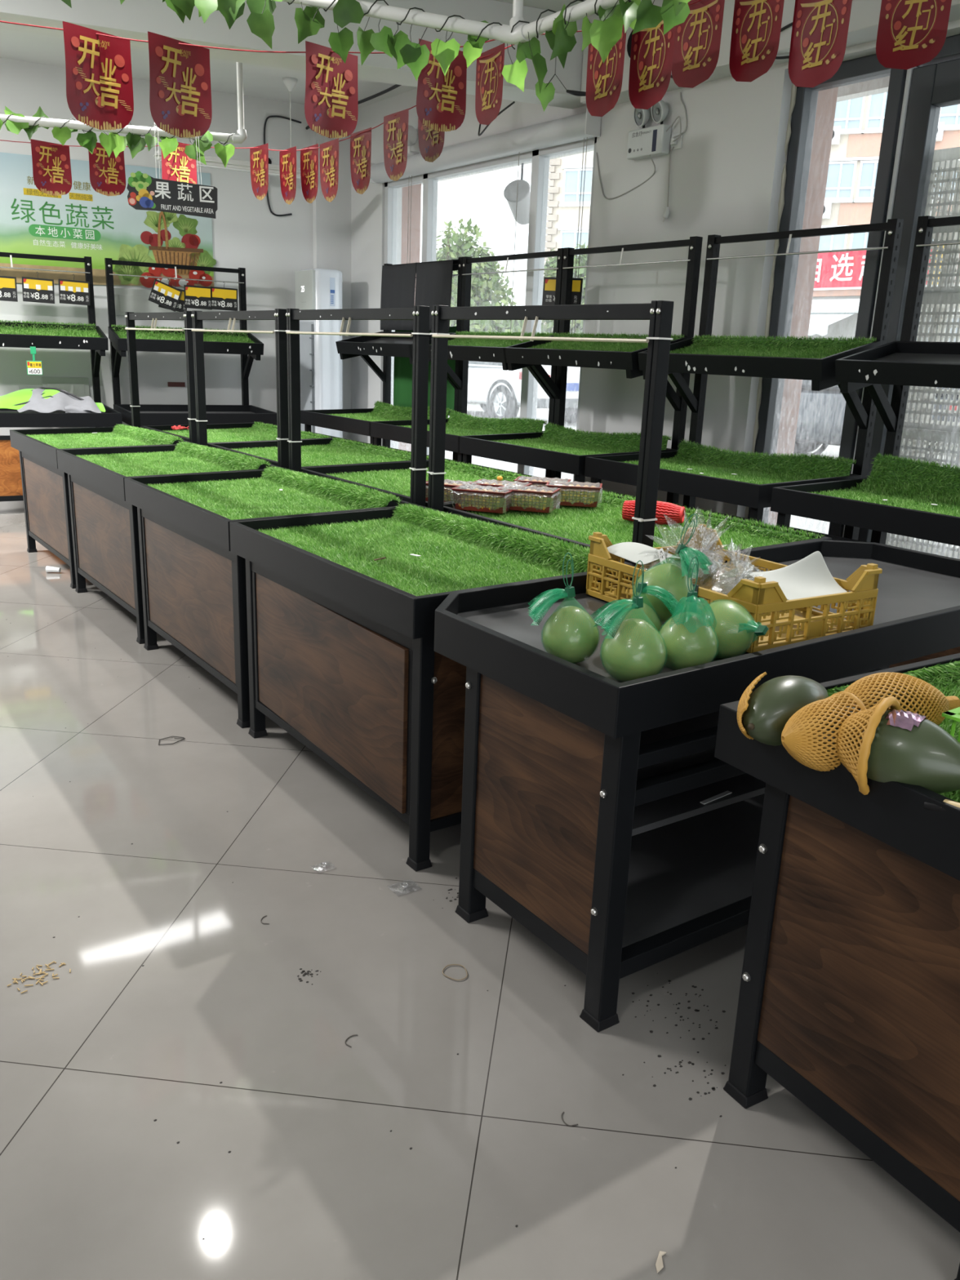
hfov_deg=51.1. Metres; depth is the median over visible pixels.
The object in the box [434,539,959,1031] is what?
fruit stand
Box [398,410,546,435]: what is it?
mat
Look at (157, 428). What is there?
display table
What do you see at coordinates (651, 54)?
pennant
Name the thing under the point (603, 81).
pennant
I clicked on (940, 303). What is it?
plastic crate
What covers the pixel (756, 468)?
mat
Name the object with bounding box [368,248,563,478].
rack
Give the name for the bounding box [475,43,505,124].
pennant
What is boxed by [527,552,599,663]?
pomelo
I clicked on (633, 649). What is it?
pomelo
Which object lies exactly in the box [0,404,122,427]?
tray
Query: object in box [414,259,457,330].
panel
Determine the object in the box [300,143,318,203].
pennant
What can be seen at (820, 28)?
pennant
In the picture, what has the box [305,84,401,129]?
cable
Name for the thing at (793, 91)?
trim
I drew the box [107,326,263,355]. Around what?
tray
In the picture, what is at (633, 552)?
sheet
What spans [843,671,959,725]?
papaya
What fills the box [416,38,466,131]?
pennant
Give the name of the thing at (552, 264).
tree
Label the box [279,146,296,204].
pennant
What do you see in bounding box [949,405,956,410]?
tail lamp
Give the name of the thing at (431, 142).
pennant
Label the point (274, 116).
cable
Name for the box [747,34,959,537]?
window
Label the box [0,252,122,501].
rack
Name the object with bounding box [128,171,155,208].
print
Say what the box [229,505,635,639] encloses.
tray
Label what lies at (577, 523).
mat
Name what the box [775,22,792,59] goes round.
cable
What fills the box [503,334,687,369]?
tray
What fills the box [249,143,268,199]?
pennant
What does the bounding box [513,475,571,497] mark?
punnet
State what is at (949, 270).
plastic crate
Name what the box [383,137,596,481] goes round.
window
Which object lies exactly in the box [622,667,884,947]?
shelf
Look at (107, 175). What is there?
pennant
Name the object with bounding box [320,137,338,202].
pennant
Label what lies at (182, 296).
print
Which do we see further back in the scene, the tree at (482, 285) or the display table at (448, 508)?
the tree at (482, 285)
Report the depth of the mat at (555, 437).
6.30 m
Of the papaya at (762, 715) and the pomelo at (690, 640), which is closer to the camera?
the papaya at (762, 715)
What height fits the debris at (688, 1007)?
0.001 m
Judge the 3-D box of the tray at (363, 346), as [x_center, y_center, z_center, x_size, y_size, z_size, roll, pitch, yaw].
[-0.664,-2.334,7.912,0.445,0.188,1.195,-9,20,-34]
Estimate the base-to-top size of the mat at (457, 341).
0.166 m
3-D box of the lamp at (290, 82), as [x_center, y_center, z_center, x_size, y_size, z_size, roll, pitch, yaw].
[-1.921,-4.084,7.901,1.280,0.720,0.120,-7,19,-29]
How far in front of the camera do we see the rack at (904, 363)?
4.38 m
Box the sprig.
[535,56,568,111]
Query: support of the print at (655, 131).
attached to the emergency light at (654, 140)
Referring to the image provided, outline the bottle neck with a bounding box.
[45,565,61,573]
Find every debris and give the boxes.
[622,1037,726,1116]
[631,973,725,1039]
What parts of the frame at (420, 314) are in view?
post, price rod, post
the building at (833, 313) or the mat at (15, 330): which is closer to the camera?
the mat at (15, 330)
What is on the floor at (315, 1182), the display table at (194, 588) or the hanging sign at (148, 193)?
the display table at (194, 588)
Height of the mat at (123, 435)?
0.107 m
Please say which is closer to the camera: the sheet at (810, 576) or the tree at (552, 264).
the sheet at (810, 576)
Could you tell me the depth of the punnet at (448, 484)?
3.96 m
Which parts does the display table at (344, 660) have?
leg, panel frame, panel, leg, rail, panel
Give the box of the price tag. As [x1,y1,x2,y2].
[26,346,43,374]
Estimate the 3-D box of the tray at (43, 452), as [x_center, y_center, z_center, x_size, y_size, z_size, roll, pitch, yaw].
[-2.251,-1.152,5.940,0.752,0.115,1.192,-9,20,-34]
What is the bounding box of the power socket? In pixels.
[670,132,682,150]
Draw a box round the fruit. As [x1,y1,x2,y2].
[497,475,502,480]
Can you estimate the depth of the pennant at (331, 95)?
4.34 m
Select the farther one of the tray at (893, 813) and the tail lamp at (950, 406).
the tail lamp at (950, 406)
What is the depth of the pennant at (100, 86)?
3.92 m
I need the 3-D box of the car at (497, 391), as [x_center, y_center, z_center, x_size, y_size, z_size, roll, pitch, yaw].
[0.362,-5.327,20.494,1.900,1.737,4.585,-9,20,-34]
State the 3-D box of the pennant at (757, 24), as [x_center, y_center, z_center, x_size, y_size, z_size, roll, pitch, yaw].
[1.130,-2.482,4.122,0.008,0.345,0.280,-7,19,-30]
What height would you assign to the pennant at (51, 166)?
0.345 m
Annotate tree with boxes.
[435,217,517,306]
[449,297,524,403]
[521,242,587,333]
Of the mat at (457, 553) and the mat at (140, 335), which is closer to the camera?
the mat at (457, 553)
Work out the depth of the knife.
1.42 m
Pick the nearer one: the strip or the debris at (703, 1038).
the debris at (703, 1038)
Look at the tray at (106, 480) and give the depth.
4.90 m
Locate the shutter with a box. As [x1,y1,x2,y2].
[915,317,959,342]
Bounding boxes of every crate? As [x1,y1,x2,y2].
[586,524,882,653]
[885,533,959,559]
[898,427,959,469]
[902,386,959,432]
[916,292,959,342]
[923,225,959,293]
[924,146,959,217]
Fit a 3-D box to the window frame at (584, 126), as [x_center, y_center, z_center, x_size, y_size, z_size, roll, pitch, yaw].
[-0.119,-3.061,7.791,0.125,1.490,2.902,-9,20,-34]
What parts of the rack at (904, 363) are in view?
leg, rail, panel, price rod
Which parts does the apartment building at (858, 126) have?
pane, pane, pane, pane, pane, pane, pane, pane, pane, pane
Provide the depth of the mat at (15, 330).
8.05 m
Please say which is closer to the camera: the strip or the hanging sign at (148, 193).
the hanging sign at (148, 193)
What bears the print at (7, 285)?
attached to the price board at (8, 287)
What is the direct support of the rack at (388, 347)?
on the floor at (315, 1182)
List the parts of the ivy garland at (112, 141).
stem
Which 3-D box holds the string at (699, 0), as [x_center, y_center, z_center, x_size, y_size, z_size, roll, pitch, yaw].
[1.111,-2.628,4.067,2.158,0.318,0.384,3,16,2]
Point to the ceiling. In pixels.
(259, 81)
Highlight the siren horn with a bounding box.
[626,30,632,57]
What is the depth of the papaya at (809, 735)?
1.57 m
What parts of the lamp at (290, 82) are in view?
suspension rod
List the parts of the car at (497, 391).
number plate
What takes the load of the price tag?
attached to the rack at (11, 482)
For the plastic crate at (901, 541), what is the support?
on the plastic crate
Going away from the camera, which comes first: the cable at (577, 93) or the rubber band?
the rubber band
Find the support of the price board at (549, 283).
attached to the rack at (379, 431)
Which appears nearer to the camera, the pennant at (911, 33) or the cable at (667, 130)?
the pennant at (911, 33)
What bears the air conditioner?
on the floor at (315, 1182)
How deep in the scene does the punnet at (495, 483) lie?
4.05 m
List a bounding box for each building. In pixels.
[541,92,959,329]
[807,288,959,342]
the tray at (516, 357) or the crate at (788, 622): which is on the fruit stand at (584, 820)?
the crate at (788, 622)
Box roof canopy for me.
[421,75,889,185]
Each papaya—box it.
[737,671,828,746]
[781,691,866,771]
[834,696,959,795]
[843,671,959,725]
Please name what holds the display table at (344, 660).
on the floor at (315, 1182)
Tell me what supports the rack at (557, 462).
on the floor at (315, 1182)
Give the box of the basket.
[942,706,959,742]
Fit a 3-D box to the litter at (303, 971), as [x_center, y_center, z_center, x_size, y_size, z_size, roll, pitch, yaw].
[-0.383,0.742,2.219,0.049,0.001,0.053,6,17,12]
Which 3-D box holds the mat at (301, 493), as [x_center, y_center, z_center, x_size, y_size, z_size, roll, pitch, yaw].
[-0.896,-0.600,4.033,0.715,0.107,1.193,-9,20,-33]
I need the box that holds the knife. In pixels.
[924,799,959,811]
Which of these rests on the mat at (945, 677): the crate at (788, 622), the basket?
the basket
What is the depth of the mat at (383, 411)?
8.26 m
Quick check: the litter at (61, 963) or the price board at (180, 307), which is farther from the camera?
the price board at (180, 307)
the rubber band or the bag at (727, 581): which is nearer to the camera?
the rubber band
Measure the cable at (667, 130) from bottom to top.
0.139 m
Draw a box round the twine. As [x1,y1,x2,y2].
[171,425,188,430]
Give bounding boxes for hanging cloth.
[393,326,456,415]
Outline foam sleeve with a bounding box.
[622,500,685,524]
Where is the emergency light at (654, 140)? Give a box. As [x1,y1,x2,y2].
[626,99,671,159]
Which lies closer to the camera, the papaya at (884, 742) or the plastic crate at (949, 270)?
the papaya at (884, 742)
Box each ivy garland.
[0,106,235,167]
[61,0,690,92]
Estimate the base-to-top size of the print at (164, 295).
0.208 m
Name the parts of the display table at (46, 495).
leg, panel frame, panel, leg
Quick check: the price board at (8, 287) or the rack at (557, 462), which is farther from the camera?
the price board at (8, 287)
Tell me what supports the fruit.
on the punnet at (495, 483)
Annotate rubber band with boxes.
[442,964,467,980]
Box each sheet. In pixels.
[607,542,682,564]
[748,551,847,599]
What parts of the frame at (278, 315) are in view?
post, price rod, post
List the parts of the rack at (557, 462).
leg, rail, leg, price rod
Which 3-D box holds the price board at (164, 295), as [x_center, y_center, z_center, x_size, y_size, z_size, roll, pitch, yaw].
[-2.655,-2.911,8.473,0.284,0.264,0.011,-7,19,-29]
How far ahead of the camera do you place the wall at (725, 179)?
6.17 m
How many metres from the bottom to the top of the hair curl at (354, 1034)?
0.002 m
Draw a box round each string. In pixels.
[0,20,494,53]
[0,44,513,151]
[540,0,700,35]
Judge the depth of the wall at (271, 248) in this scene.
8.84 m
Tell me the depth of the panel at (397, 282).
8.09 m
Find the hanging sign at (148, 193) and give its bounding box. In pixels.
[126,127,217,218]
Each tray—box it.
[0,322,108,350]
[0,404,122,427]
[9,426,195,468]
[56,444,284,501]
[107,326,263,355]
[113,404,276,426]
[124,468,418,551]
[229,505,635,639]
[300,408,448,435]
[335,331,456,357]
[368,420,544,452]
[408,333,554,363]
[434,539,959,738]
[457,431,676,475]
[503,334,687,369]
[584,450,861,508]
[637,337,881,380]
[714,653,959,880]
[770,477,959,546]
[835,341,959,388]
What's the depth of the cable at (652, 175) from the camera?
6.43 m
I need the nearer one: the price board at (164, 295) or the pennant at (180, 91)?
the pennant at (180, 91)
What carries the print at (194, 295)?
attached to the price board at (195, 296)
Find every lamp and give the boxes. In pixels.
[153,76,301,178]
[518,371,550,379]
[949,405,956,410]
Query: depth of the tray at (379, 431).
6.87 m
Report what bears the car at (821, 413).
on the pavement
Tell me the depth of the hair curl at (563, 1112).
1.82 m
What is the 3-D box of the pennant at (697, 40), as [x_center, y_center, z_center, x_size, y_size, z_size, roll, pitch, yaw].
[0.926,-2.553,4.295,0.008,0.345,0.280,-9,20,-34]
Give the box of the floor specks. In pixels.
[9,622,676,1239]
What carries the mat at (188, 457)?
in the display table at (105, 530)
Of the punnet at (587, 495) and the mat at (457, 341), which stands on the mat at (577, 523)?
the punnet at (587, 495)
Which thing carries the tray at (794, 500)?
on the rack at (904, 363)
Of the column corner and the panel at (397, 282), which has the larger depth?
the column corner
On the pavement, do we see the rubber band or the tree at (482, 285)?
the tree at (482, 285)
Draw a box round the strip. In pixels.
[167,382,185,386]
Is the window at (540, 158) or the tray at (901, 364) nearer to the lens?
the tray at (901, 364)
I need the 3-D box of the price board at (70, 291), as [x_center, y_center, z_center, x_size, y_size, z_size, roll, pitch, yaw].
[-3.284,-2.838,8.129,0.240,0.238,0.011,-7,19,-29]
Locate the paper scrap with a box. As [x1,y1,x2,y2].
[655,1251,666,1273]
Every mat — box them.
[0,319,100,337]
[24,423,183,448]
[75,440,271,476]
[111,324,254,342]
[147,466,402,519]
[163,422,330,442]
[232,436,428,466]
[255,502,613,595]
[327,457,574,497]
[328,400,452,421]
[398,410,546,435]
[448,330,555,346]
[466,488,824,561]
[491,422,671,455]
[530,331,684,351]
[623,439,856,484]
[669,333,876,358]
[809,452,959,516]
[826,657,959,802]
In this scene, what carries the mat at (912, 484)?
in the rack at (904, 363)
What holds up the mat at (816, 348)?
in the rack at (821, 371)
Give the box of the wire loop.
[158,735,185,745]
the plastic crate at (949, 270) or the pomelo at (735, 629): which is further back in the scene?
the plastic crate at (949, 270)
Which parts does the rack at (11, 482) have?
panel, rail, price rod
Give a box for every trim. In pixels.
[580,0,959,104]
[744,83,796,518]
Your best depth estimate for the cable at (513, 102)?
6.75 m
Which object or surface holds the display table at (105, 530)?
on the floor at (315, 1182)
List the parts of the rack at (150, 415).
price rod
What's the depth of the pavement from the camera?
12.52 m
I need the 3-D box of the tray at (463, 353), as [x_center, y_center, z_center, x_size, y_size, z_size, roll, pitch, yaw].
[0.002,-2.043,7.000,0.445,0.188,1.195,-9,20,-34]
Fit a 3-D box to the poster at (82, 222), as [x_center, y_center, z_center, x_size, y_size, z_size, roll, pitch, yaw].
[-3.581,-3.361,8.092,2.900,1.035,0.020,-7,18,-28]
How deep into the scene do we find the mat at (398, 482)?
4.78 m
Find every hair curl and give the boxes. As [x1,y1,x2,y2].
[344,1034,357,1047]
[560,1111,577,1126]
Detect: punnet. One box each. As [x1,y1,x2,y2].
[425,480,484,502]
[450,484,516,513]
[469,479,532,491]
[497,484,560,512]
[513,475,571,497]
[545,480,602,507]
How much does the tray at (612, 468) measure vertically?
0.121 m
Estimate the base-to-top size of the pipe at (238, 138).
0.891 m
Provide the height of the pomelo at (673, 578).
0.250 m
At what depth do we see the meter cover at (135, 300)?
8.58 m
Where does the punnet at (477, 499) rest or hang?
on the mat at (577, 523)
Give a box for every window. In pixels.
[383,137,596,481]
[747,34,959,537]
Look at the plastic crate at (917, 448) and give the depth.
5.35 m
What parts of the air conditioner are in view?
display panel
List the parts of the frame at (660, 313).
post, price rod, post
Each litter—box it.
[7,960,71,993]
[297,968,320,984]
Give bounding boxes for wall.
[0,57,351,439]
[351,19,959,517]
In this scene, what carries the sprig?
hanging from the pipe at (520, 32)
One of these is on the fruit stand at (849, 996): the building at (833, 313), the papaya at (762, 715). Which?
the papaya at (762, 715)
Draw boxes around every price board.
[0,275,17,302]
[21,271,54,303]
[57,274,90,305]
[147,278,182,311]
[158,281,186,311]
[183,280,212,310]
[210,281,237,311]
[542,276,582,305]
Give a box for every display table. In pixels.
[9,426,195,588]
[56,444,284,644]
[124,468,418,728]
[141,422,333,443]
[207,438,428,467]
[229,505,635,871]
[301,460,522,506]
[443,491,831,563]
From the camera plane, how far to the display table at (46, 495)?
5.81 m
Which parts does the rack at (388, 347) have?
leg, rail, leg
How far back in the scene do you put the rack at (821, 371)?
4.88 m
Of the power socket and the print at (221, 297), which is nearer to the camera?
the power socket
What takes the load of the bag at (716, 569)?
in the crate at (788, 622)
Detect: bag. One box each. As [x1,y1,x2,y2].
[647,547,666,569]
[672,560,711,586]
[695,558,721,581]
[718,568,754,595]
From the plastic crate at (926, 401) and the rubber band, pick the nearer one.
the rubber band
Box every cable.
[263,115,301,216]
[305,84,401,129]
[478,101,515,136]
[565,89,586,96]
[595,152,655,199]
[666,115,681,142]
[673,92,687,137]
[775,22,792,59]
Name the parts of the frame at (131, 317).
post, price rod, post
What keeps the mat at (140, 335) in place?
in the rack at (150, 415)
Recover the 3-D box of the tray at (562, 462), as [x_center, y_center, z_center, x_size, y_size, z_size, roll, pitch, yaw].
[0.505,-1.157,6.154,0.747,0.121,1.195,-9,20,-34]
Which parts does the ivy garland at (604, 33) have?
stem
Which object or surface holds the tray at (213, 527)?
on the display table at (194, 588)
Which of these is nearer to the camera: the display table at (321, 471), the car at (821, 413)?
the display table at (321, 471)
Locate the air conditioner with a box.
[294,268,342,438]
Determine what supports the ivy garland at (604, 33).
attached to the pipe at (520, 32)
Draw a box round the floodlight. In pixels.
[503,163,530,224]
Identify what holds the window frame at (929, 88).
attached to the window at (867, 68)
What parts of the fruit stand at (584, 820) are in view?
leg, panel, leg, frame rail, tag strip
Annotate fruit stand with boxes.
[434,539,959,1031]
[714,653,959,1279]
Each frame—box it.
[124,311,197,444]
[191,308,288,468]
[285,305,430,506]
[368,106,601,333]
[426,300,674,564]
[842,57,959,543]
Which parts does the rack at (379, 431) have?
leg, rail, leg, price rod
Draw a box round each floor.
[0,500,959,1279]
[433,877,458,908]
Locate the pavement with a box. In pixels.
[444,403,959,547]
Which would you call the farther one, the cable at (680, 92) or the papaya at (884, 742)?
the cable at (680, 92)
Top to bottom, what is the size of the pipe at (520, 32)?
0.868 m
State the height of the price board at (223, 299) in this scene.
0.237 m
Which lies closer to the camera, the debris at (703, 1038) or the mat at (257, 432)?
the debris at (703, 1038)
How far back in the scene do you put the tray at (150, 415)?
8.32 m
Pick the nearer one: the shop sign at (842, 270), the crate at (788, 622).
the crate at (788, 622)
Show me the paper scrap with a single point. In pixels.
(659, 1264)
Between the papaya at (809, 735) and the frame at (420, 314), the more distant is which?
the frame at (420, 314)
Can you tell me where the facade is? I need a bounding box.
[767,87,838,526]
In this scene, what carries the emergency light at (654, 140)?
attached to the wall at (725, 179)
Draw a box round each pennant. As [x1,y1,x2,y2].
[30,138,71,195]
[62,21,133,130]
[88,142,125,195]
[147,31,212,137]
[160,142,196,183]
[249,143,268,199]
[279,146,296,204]
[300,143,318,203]
[304,40,358,137]
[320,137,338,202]
[350,127,371,194]
[383,108,408,181]
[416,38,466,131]
[417,118,444,162]
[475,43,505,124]
[586,24,626,116]
[628,19,675,109]
[671,0,724,88]
[728,0,784,82]
[788,0,852,87]
[875,0,951,70]
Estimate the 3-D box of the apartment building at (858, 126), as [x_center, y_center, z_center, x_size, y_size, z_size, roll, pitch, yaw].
[16.416,-21.995,48.582,24.350,19.000,10.530,8,17,20]
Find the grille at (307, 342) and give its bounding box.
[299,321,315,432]
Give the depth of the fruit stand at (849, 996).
1.61 m
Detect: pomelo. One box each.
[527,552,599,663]
[591,560,667,682]
[607,582,684,632]
[632,513,712,623]
[658,555,719,671]
[700,599,768,660]
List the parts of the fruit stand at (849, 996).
leg, frame rail, panel, leg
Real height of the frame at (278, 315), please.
1.484 m
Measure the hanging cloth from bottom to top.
0.670 m
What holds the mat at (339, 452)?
in the display table at (224, 446)
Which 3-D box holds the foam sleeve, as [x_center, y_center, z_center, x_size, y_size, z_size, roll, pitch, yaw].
[0.642,-0.471,3.714,0.221,0.086,0.113,8,17,18]
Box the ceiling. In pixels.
[0,0,586,108]
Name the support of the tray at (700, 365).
on the rack at (821, 371)
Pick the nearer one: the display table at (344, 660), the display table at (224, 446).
the display table at (344, 660)
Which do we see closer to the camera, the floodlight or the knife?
the knife
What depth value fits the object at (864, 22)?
5.12 m
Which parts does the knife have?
handle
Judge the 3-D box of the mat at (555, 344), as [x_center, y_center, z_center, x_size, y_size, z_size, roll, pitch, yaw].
[0.673,-1.791,6.075,0.440,0.166,1.169,-9,20,-34]
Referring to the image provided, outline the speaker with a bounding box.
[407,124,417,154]
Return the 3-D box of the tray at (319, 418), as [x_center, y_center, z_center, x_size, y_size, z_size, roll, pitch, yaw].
[-0.829,-1.739,7.981,0.747,0.121,1.195,-9,20,-34]
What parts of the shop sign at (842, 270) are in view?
trim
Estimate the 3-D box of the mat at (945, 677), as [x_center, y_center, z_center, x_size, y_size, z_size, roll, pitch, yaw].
[1.341,0.113,1.889,1.672,0.094,0.683,-7,19,-30]
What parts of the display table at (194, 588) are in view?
leg, panel frame, panel, leg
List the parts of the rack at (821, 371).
leg, rail, leg, price rod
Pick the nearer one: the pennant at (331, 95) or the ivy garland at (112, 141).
the pennant at (331, 95)
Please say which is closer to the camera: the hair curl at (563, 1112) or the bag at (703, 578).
the hair curl at (563, 1112)
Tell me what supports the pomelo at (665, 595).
in the fruit stand at (584, 820)
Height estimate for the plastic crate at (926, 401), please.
0.345 m
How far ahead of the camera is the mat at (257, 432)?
6.55 m
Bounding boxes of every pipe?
[0,62,247,143]
[282,0,627,44]
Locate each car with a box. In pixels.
[466,360,580,422]
[793,379,959,461]
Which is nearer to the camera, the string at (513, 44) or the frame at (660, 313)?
the frame at (660, 313)
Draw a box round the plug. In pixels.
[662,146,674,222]
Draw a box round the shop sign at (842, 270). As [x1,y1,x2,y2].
[813,246,955,290]
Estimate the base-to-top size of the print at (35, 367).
0.094 m
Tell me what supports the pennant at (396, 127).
hanging from the string at (513, 44)
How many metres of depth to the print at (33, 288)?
8.00 m
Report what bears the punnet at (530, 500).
on the mat at (577, 523)
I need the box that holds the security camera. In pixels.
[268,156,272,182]
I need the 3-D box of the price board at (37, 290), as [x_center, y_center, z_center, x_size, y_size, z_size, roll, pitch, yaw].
[-3.519,-2.809,8.001,0.240,0.238,0.011,-7,19,-28]
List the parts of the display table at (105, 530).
leg, panel frame, panel, leg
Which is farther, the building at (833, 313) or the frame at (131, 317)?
the building at (833, 313)
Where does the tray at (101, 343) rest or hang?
on the rack at (11, 482)
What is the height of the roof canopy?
0.400 m
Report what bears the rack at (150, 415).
on the floor at (315, 1182)
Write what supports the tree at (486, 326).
on the pavement
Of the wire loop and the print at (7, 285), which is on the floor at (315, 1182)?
the wire loop
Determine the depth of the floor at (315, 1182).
1.98 m
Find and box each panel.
[380,262,416,330]
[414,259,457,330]
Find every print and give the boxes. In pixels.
[0,277,15,297]
[23,278,53,299]
[26,361,42,374]
[60,280,88,301]
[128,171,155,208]
[150,280,180,306]
[177,291,185,310]
[185,286,210,306]
[212,288,236,307]
[628,128,657,153]
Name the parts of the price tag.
frame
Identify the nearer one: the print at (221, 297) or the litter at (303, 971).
the litter at (303, 971)
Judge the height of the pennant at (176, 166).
0.345 m
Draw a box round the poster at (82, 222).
[0,151,216,288]
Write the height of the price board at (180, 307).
0.252 m
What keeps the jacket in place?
in the rack at (11, 482)
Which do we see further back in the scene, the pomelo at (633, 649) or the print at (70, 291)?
the print at (70, 291)
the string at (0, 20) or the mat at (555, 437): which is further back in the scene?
the mat at (555, 437)
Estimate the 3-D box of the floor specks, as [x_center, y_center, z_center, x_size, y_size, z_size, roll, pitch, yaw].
[-1.413,0.509,2.885,1.845,0.001,4.769,-9,20,-34]
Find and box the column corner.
[398,183,421,451]
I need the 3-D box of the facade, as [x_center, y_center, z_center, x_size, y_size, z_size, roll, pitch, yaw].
[1.777,-1.870,6.181,0.230,3.000,0.415,-9,20,-34]
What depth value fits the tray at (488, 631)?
2.26 m
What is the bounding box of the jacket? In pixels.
[0,386,105,413]
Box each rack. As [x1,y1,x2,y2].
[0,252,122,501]
[104,257,276,426]
[300,257,462,460]
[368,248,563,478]
[457,235,702,504]
[584,218,903,540]
[770,215,959,667]

